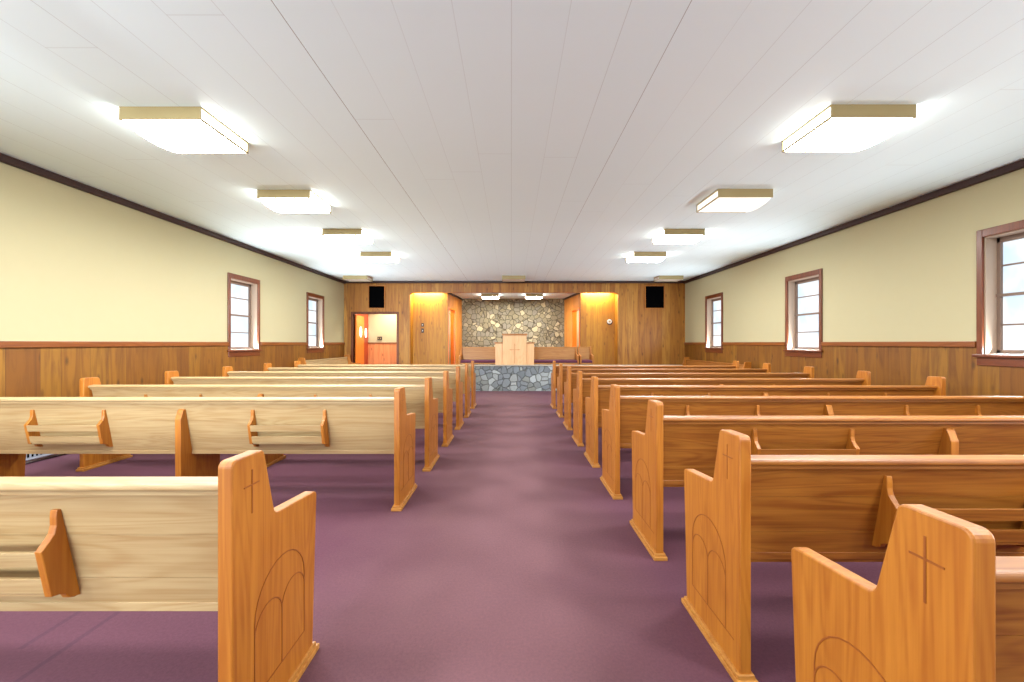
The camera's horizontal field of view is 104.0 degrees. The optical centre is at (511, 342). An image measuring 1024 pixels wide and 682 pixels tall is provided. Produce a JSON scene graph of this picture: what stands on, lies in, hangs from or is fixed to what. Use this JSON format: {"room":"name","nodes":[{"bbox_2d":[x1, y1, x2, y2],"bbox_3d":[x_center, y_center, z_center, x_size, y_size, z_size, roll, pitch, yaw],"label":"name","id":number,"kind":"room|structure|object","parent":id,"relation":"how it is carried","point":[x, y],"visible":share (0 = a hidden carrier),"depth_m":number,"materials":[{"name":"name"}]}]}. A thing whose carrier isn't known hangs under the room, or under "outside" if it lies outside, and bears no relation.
{"room":"house of worship","nodes":[
{"label":"house of worship","id":0,"kind":"room"},
{"bbox_2d":[0,153,344,396],"bbox_3d":[-5.375,-0.320,2.770,0.350,3.240,19.540,0,0,0],"label":"wall","id":1,"kind":"structure","parent":0,"point":[94,282],"depth_m":5.36,"materials":[{"name":"beige paint"}]},
{"bbox_2d":[26,454,51,460],"bbox_3d":[-5.188,1.125,4.900,0.089,0.250,1.500,0,0,0],"label":"baseboard heater","id":2,"kind":"object","parent":1,"relation":"attached to","point":[28,456],"visible":0.09,"depth_m":4.32,"materials":[{"name":"grey paint"}]},
{"bbox_2d":[26,454,61,462],"bbox_3d":[-5.250,1.255,2.765,0.036,0.090,19.530,0,0,0],"label":"baseboard","id":3,"kind":"structure","parent":1,"relation":"attached to","point":[52,455],"depth_m":4.46,"materials":[{"name":"white paint"}]},
{"bbox_2d":[227,272,261,356],"bbox_3d":[-5.312,-0.523,7.855,0.225,1.566,0.980,0,0,0],"label":"window","id":4,"kind":"structure","parent":1,"relation":"in","point":[243,294],"depth_m":8.01,"materials":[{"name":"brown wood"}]},
{"bbox_2d":[306,292,325,352],"bbox_3d":[-5.312,-0.523,10.705,0.225,1.566,0.980,0,0,0],"label":"window","id":5,"kind":"structure","parent":1,"relation":"in","point":[313,303],"depth_m":10.92,"materials":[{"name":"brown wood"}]},
{"bbox_2d":[368,293,447,364],"bbox_3d":[-3.610,-0.210,13.310,3.100,3.020,1.300,0,0,0],"label":"wall","id":6,"kind":"structure","parent":0,"point":[430,347],"depth_m":12.92,"materials":[{"name":"brown wood"}]},
{"bbox_2d":[0,391,882,681],"bbox_3d":[0.095,1.360,2.770,10.690,0.120,19.540,0,0,0],"label":"floor","id":7,"kind":"structure","parent":0,"point":[510,559],"depth_m":2.11,"materials":[{"name":"purple carpet"}]},
{"bbox_2d":[0,450,318,681],"bbox_3d":[-2.611,0.828,1.448,3.586,0.944,0.540,0,0,0],"label":"pew","id":8,"kind":"object","parent":7,"relation":"on","point":[221,544],"visible":1,"depth_m":1.30,"materials":[{"name":"brown wood"}]},
{"bbox_2d":[0,387,416,510],"bbox_3d":[-2.643,0.828,3.356,3.586,0.944,0.540,0,0,0],"label":"pew","id":9,"kind":"object","parent":7,"relation":"on","point":[197,430],"visible":0.91,"depth_m":3.21,"materials":[{"name":"brown wood"}]},
{"bbox_2d":[76,377,439,471],"bbox_3d":[-2.613,0.828,4.311,3.586,0.944,0.540,0,0,0],"label":"pew","id":10,"kind":"object","parent":7,"relation":"on","point":[420,401],"visible":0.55,"depth_m":4.14,"materials":[{"name":"brown wood"}]},
{"bbox_2d":[165,371,453,446],"bbox_3d":[-2.590,0.828,5.281,3.586,0.944,0.540,0,0,0],"label":"pew","id":11,"kind":"object","parent":7,"relation":"on","point":[440,385],"visible":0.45,"depth_m":5.10,"materials":[{"name":"brown wood"}]},
{"bbox_2d":[298,355,360,364],"bbox_3d":[-4.911,0.828,11.000,0.514,0.944,2.736,0,0,0],"label":"pew","id":12,"kind":"object","parent":7,"relation":"on","point":[345,360],"visible":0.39,"depth_m":11.16,"materials":[{"name":"brown wood"}]},
{"bbox_2d":[222,366,463,429],"bbox_3d":[-2.565,0.828,6.251,3.586,0.944,0.540,0,0,0],"label":"pew","id":13,"kind":"object","parent":7,"relation":"on","point":[455,383],"visible":0.38,"depth_m":6.08,"materials":[{"name":"brown wood"}]},
{"bbox_2d":[264,363,470,417],"bbox_3d":[-2.545,0.828,7.221,3.586,0.944,0.540,0,0,0],"label":"pew","id":14,"kind":"object","parent":7,"relation":"on","point":[464,374],"visible":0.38,"depth_m":7.03,"materials":[{"name":"brown wood"}]},
{"bbox_2d":[294,361,476,408],"bbox_3d":[-2.530,0.828,8.171,3.586,0.944,0.540,0,0,0],"label":"pew","id":15,"kind":"object","parent":7,"relation":"on","point":[472,375],"visible":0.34,"depth_m":7.96,"materials":[{"name":"brown wood"}]},
{"bbox_2d":[550,361,738,408],"bbox_3d":[2.672,0.828,8.159,3.716,0.944,0.514,0,0,0],"label":"pew","id":16,"kind":"object","parent":7,"relation":"on","point":[555,373],"visible":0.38,"depth_m":7.98,"materials":[{"name":"brown wood"}]},
{"bbox_2d":[556,363,770,417],"bbox_3d":[2.688,0.828,7.219,3.716,0.944,0.514,0,0,0],"label":"pew","id":17,"kind":"object","parent":7,"relation":"on","point":[562,378],"visible":0.31,"depth_m":7.04,"materials":[{"name":"brown wood"}]},
{"bbox_2d":[563,366,813,429],"bbox_3d":[2.690,0.828,6.219,3.716,0.944,0.514,0,0,0],"label":"pew","id":18,"kind":"object","parent":7,"relation":"on","point":[570,384],"visible":0.34,"depth_m":6.04,"materials":[{"name":"brown wood"}]},
{"bbox_2d":[682,357,750,368],"bbox_3d":[5.113,0.861,10.475,0.488,0.878,3.186,0,0,0],"label":"pew","id":19,"kind":"object","parent":7,"relation":"on","point":[686,362],"visible":0.23,"depth_m":10.65,"materials":[{"name":"brown wood"}]},
{"bbox_2d":[572,371,870,445],"bbox_3d":[2.690,0.828,5.279,3.716,0.944,0.514,0,0,0],"label":"pew","id":20,"kind":"object","parent":7,"relation":"on","point":[583,387],"visible":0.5,"depth_m":5.11,"materials":[{"name":"brown wood"}]},
{"bbox_2d":[584,376,945,467],"bbox_3d":[2.702,0.828,4.419,3.716,0.944,0.514,0,0,0],"label":"pew","id":21,"kind":"object","parent":7,"relation":"on","point":[599,399],"visible":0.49,"depth_m":4.26,"materials":[{"name":"brown wood"}]},
{"bbox_2d":[600,384,1023,499],"bbox_3d":[2.702,0.828,3.574,3.716,0.944,0.514,0,0,0],"label":"pew","id":22,"kind":"object","parent":7,"relation":"on","point":[625,415],"visible":0.48,"depth_m":3.42,"materials":[{"name":"brown wood"}]},
{"bbox_2d":[629,400,1023,560],"bbox_3d":[2.708,0.828,2.639,3.716,0.944,0.514,0,0,0],"label":"pew","id":23,"kind":"object","parent":7,"relation":"on","point":[668,446],"visible":0.69,"depth_m":2.49,"materials":[{"name":"brown wood"}]},
{"bbox_2d":[681,430,1023,681],"bbox_3d":[2.710,0.828,1.764,3.716,0.944,0.514,0,0,0],"label":"pew","id":24,"kind":"object","parent":7,"relation":"on","point":[754,508],"visible":0.9,"depth_m":1.62,"materials":[{"name":"brown wood"}]},
{"bbox_2d":[791,504,1023,681],"bbox_3d":[2.712,0.828,0.994,3.716,0.944,0.514,0,0,0],"label":"pew","id":25,"kind":"object","parent":7,"relation":"on","point":[943,606],"visible":1,"depth_m":0.87,"materials":[{"name":"brown wood"}]},
{"bbox_2d":[448,293,462,364],"bbox_3d":[-2.614,-0.205,13.960,1.568,3.010,2.080,0,0,0],"label":"wall","id":26,"kind":"structure","parent":0,"point":[454,302],"depth_m":14.13,"materials":[{"name":"orange wood"}]},
{"bbox_2d":[0,0,1023,280],"bbox_3d":[0.095,-1.990,2.755,11.290,0.100,19.810,0,0,0],"label":"ceiling","id":27,"kind":"structure","parent":0,"point":[471,140],"depth_m":3.37,"materials":[{"name":"white paint"}]},
{"bbox_2d":[119,107,248,153],"bbox_3d":[-2.885,-1.865,3.580,0.670,0.150,0.600,0,0,0],"label":"ceiling light","id":28,"kind":"object","parent":27,"relation":"attached to","point":[181,130],"visible":1,"depth_m":3.44,"materials":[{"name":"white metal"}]},
{"bbox_2d":[257,190,330,212],"bbox_3d":[-2.885,-1.865,5.360,0.670,0.150,0.600,0,0,0],"label":"ceiling light","id":29,"kind":"object","parent":27,"relation":"attached to","point":[282,201],"visible":1,"depth_m":5.19,"materials":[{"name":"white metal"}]},
{"bbox_2d":[322,229,373,243],"bbox_3d":[-2.885,-1.865,7.100,0.670,0.150,0.600,0,0,0],"label":"ceiling light","id":30,"kind":"object","parent":27,"relation":"attached to","point":[336,236],"visible":1,"depth_m":6.91,"materials":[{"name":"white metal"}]},
{"bbox_2d":[343,276,372,281],"bbox_3d":[-4.500,-1.885,11.725,0.700,0.109,0.450,0,0,0],"label":"ceiling light","id":31,"kind":"object","parent":27,"relation":"attached to","point":[348,278],"visible":1,"depth_m":11.57,"materials":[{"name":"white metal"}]},
{"bbox_2d":[360,252,398,261],"bbox_3d":[-2.885,-1.865,8.800,0.670,0.150,0.600,0,0,0],"label":"ceiling light","id":32,"kind":"object","parent":27,"relation":"attached to","point":[366,256],"visible":1,"depth_m":8.57,"materials":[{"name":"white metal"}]},
{"bbox_2d":[502,276,524,281],"bbox_3d":[0.065,-1.885,11.725,0.670,0.109,0.450,0,0,0],"label":"ceiling light","id":33,"kind":"object","parent":27,"relation":"attached to","point":[504,278],"visible":1,"depth_m":11.52,"materials":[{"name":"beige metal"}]},
{"bbox_2d":[626,252,665,261],"bbox_3d":[2.945,-1.865,8.800,0.690,0.150,0.600,0,0,0],"label":"ceiling light","id":34,"kind":"object","parent":27,"relation":"attached to","point":[635,256],"visible":1,"depth_m":8.57,"materials":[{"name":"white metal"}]},
{"bbox_2d":[654,276,683,281],"bbox_3d":[4.600,-1.885,11.725,0.700,0.109,0.450,0,0,0],"label":"ceiling light","id":35,"kind":"object","parent":27,"relation":"attached to","point":[658,278],"visible":1,"depth_m":11.57,"materials":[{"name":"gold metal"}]},
{"bbox_2d":[652,229,704,243],"bbox_3d":[2.945,-1.865,7.100,0.690,0.150,0.600,0,0,0],"label":"ceiling light","id":36,"kind":"object","parent":27,"relation":"attached to","point":[666,236],"visible":1,"depth_m":6.90,"materials":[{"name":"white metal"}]},
{"bbox_2d":[696,189,772,212],"bbox_3d":[2.945,-1.865,5.330,0.690,0.150,0.600,0,0,0],"label":"ceiling light","id":37,"kind":"object","parent":27,"relation":"attached to","point":[721,200],"visible":1,"depth_m":5.17,"materials":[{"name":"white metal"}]},
{"bbox_2d":[782,104,915,151],"bbox_3d":[2.945,-1.865,3.550,0.690,0.150,0.600,0,0,0],"label":"ceiling light","id":38,"kind":"object","parent":27,"relation":"attached to","point":[839,127],"visible":1,"depth_m":3.40,"materials":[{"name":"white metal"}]},
{"bbox_2d":[462,299,563,364],"bbox_3d":[0.060,-0.205,15.075,4.080,3.010,0.150,0,0,0],"label":"stone wall","id":39,"kind":"structure","parent":0,"point":[484,321],"depth_m":15.00,"materials":[{"name":"beige stone"}]},
{"bbox_2d":[452,293,574,298],"bbox_3d":[0.050,-1.700,13.905,6.900,0.080,2.490,0,0,0],"label":"ceiling","id":40,"kind":"structure","parent":0,"point":[461,295],"depth_m":13.98,"materials":[{"name":"white paint"}]},
{"bbox_2d":[481,294,498,298],"bbox_3d":[-0.725,-1.605,13.750,0.590,0.109,0.600,0,0,0],"label":"ceiling light","id":41,"kind":"object","parent":40,"relation":"attached to","point":[484,296],"visible":1,"depth_m":13.45,"materials":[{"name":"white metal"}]},
{"bbox_2d":[525,294,542,298],"bbox_3d":[0.770,-1.605,13.750,0.580,0.109,0.600,0,0,0],"label":"ceiling light","id":42,"kind":"object","parent":40,"relation":"attached to","point":[527,296],"visible":1,"depth_m":13.45,"materials":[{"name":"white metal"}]},
{"bbox_2d":[344,281,684,364],"bbox_3d":[0.095,-0.320,12.578,10.690,3.240,0.165,0,0,0],"label":"wall","id":43,"kind":"structure","parent":0,"point":[644,336],"depth_m":12.54,"materials":[{"name":"brown wood"}]},
{"bbox_2d":[351,312,398,364],"bbox_3d":[-4.280,0.160,12.935,1.500,2.280,0.830,0,0,0],"label":"door","id":44,"kind":"structure","parent":43,"relation":"in","point":[359,320],"depth_m":12.69,"materials":[{"name":"orange wood"}]},
{"bbox_2d":[355,314,367,364],"bbox_3d":[-5.054,-0.050,13.265,0.212,2.700,1.190,0,0,0],"label":"door","id":45,"kind":"structure","parent":44,"relation":"in","point":[365,316],"depth_m":13.60,"materials":[{"name":"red wood"}]},
{"bbox_2d":[368,285,384,308],"bbox_3d":[-4.222,-1.439,12.525,0.500,0.719,0.030,0,0,0],"label":"wall speaker","id":46,"kind":"object","parent":43,"relation":"attached to","point":[376,293],"visible":1,"depth_m":12.51,"materials":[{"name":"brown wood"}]},
{"bbox_2d":[645,285,664,308],"bbox_3d":[4.488,-1.439,12.525,0.594,0.719,0.030,0,0,0],"label":"wall speaker","id":47,"kind":"object","parent":43,"relation":"attached to","point":[654,294],"visible":1,"depth_m":12.51,"materials":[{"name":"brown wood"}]},
{"bbox_2d":[563,293,579,364],"bbox_3d":[2.747,-0.205,13.960,1.595,3.010,2.080,0,0,0],"label":"wall","id":48,"kind":"structure","parent":0,"point":[571,303],"depth_m":14.13,"materials":[{"name":"orange wood"}]},
{"bbox_2d":[470,365,682,390],"bbox_3d":[0.635,0.950,10.915,8.010,0.700,0.230,0,0,0],"label":"wall","id":49,"kind":"structure","parent":0,"point":[488,377],"depth_m":10.83,"materials":[{"name":"grey stone"}]},
{"bbox_2d":[580,293,616,364],"bbox_3d":[2.860,-0.210,12.840,1.260,3.020,0.360,0,0,0],"label":"wall","id":50,"kind":"structure","parent":0,"point":[596,309],"depth_m":12.92,"materials":[{"name":"brown wood"}]},
{"bbox_2d":[684,159,1023,395],"bbox_3d":[5.565,-0.320,2.770,0.350,3.240,19.540,0,0,0],"label":"wall","id":51,"kind":"structure","parent":0,"point":[899,280],"depth_m":5.77,"materials":[{"name":"beige paint"}]},
{"bbox_2d":[704,292,722,352],"bbox_3d":[5.503,-0.523,10.735,0.225,1.566,0.960,0,0,0],"label":"window","id":52,"kind":"structure","parent":51,"relation":"in","point":[713,306],"depth_m":10.97,"materials":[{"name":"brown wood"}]},
{"bbox_2d":[783,268,822,357],"bbox_3d":[5.503,-0.523,7.455,0.225,1.566,0.980,0,0,0],"label":"window","id":53,"kind":"structure","parent":51,"relation":"in","point":[803,296],"depth_m":7.59,"materials":[{"name":"frosted glass"},{"name":"reddish brown wood"}]},
{"bbox_2d":[972,220,1023,367],"bbox_3d":[5.503,-0.523,4.210,0.225,1.566,0.950,0,0,0],"label":"window","id":54,"kind":"structure","parent":51,"relation":"in","point":[1004,252],"depth_m":4.54,"materials":[{"name":"frosted glass"},{"name":"reddish brown wood"}]},
{"bbox_3d":[0.635,1.160,13.040,7.970,0.320,4.120,0,0,0],"label":"platform","id":55,"kind":"object","parent":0,"visible":0},
{"bbox_2d":[494,334,534,364],"bbox_3d":[0.090,0.369,11.510,1.144,1.262,0.470,0,0,0],"label":"pulpit","id":56,"kind":"object","parent":55,"relation":"on","point":[514,349],"visible":0.78,"depth_m":11.30,"materials":[{"name":"brown wood"}]},
{"bbox_2d":[459,347,578,364],"bbox_3d":[0.225,0.555,12.285,3.610,0.890,0.530,0,0,0],"label":"bench","id":57,"kind":"object","parent":55,"relation":"on","point":[479,355],"visible":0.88,"depth_m":12.47,"materials":[{"name":"brown wood"}]},
{"bbox_2d":[461,359,576,362],"bbox_3d":[0.225,0.554,12.245,3.510,0.088,0.410,0,0,0],"label":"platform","id":58,"kind":"object","parent":57,"relation":"on","point":[462,360],"depth_m":12.05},
{"bbox_2d":[577,347,593,364],"bbox_3d":[2.270,0.555,12.265,0.420,0.890,0.530,0,0,0],"label":"armchair","id":59,"kind":"object","parent":55,"relation":"on","point":[585,353],"visible":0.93,"depth_m":12.40,"materials":[{"name":"brown wood"}]},
{"bbox_2d":[582,359,591,362],"bbox_3d":[2.270,0.554,12.225,0.320,0.088,0.410,0,0,0],"label":"cushion","id":60,"kind":"object","parent":59,"relation":"on","point":[583,360],"depth_m":12.03,"materials":[{"name":"purple fabric"}]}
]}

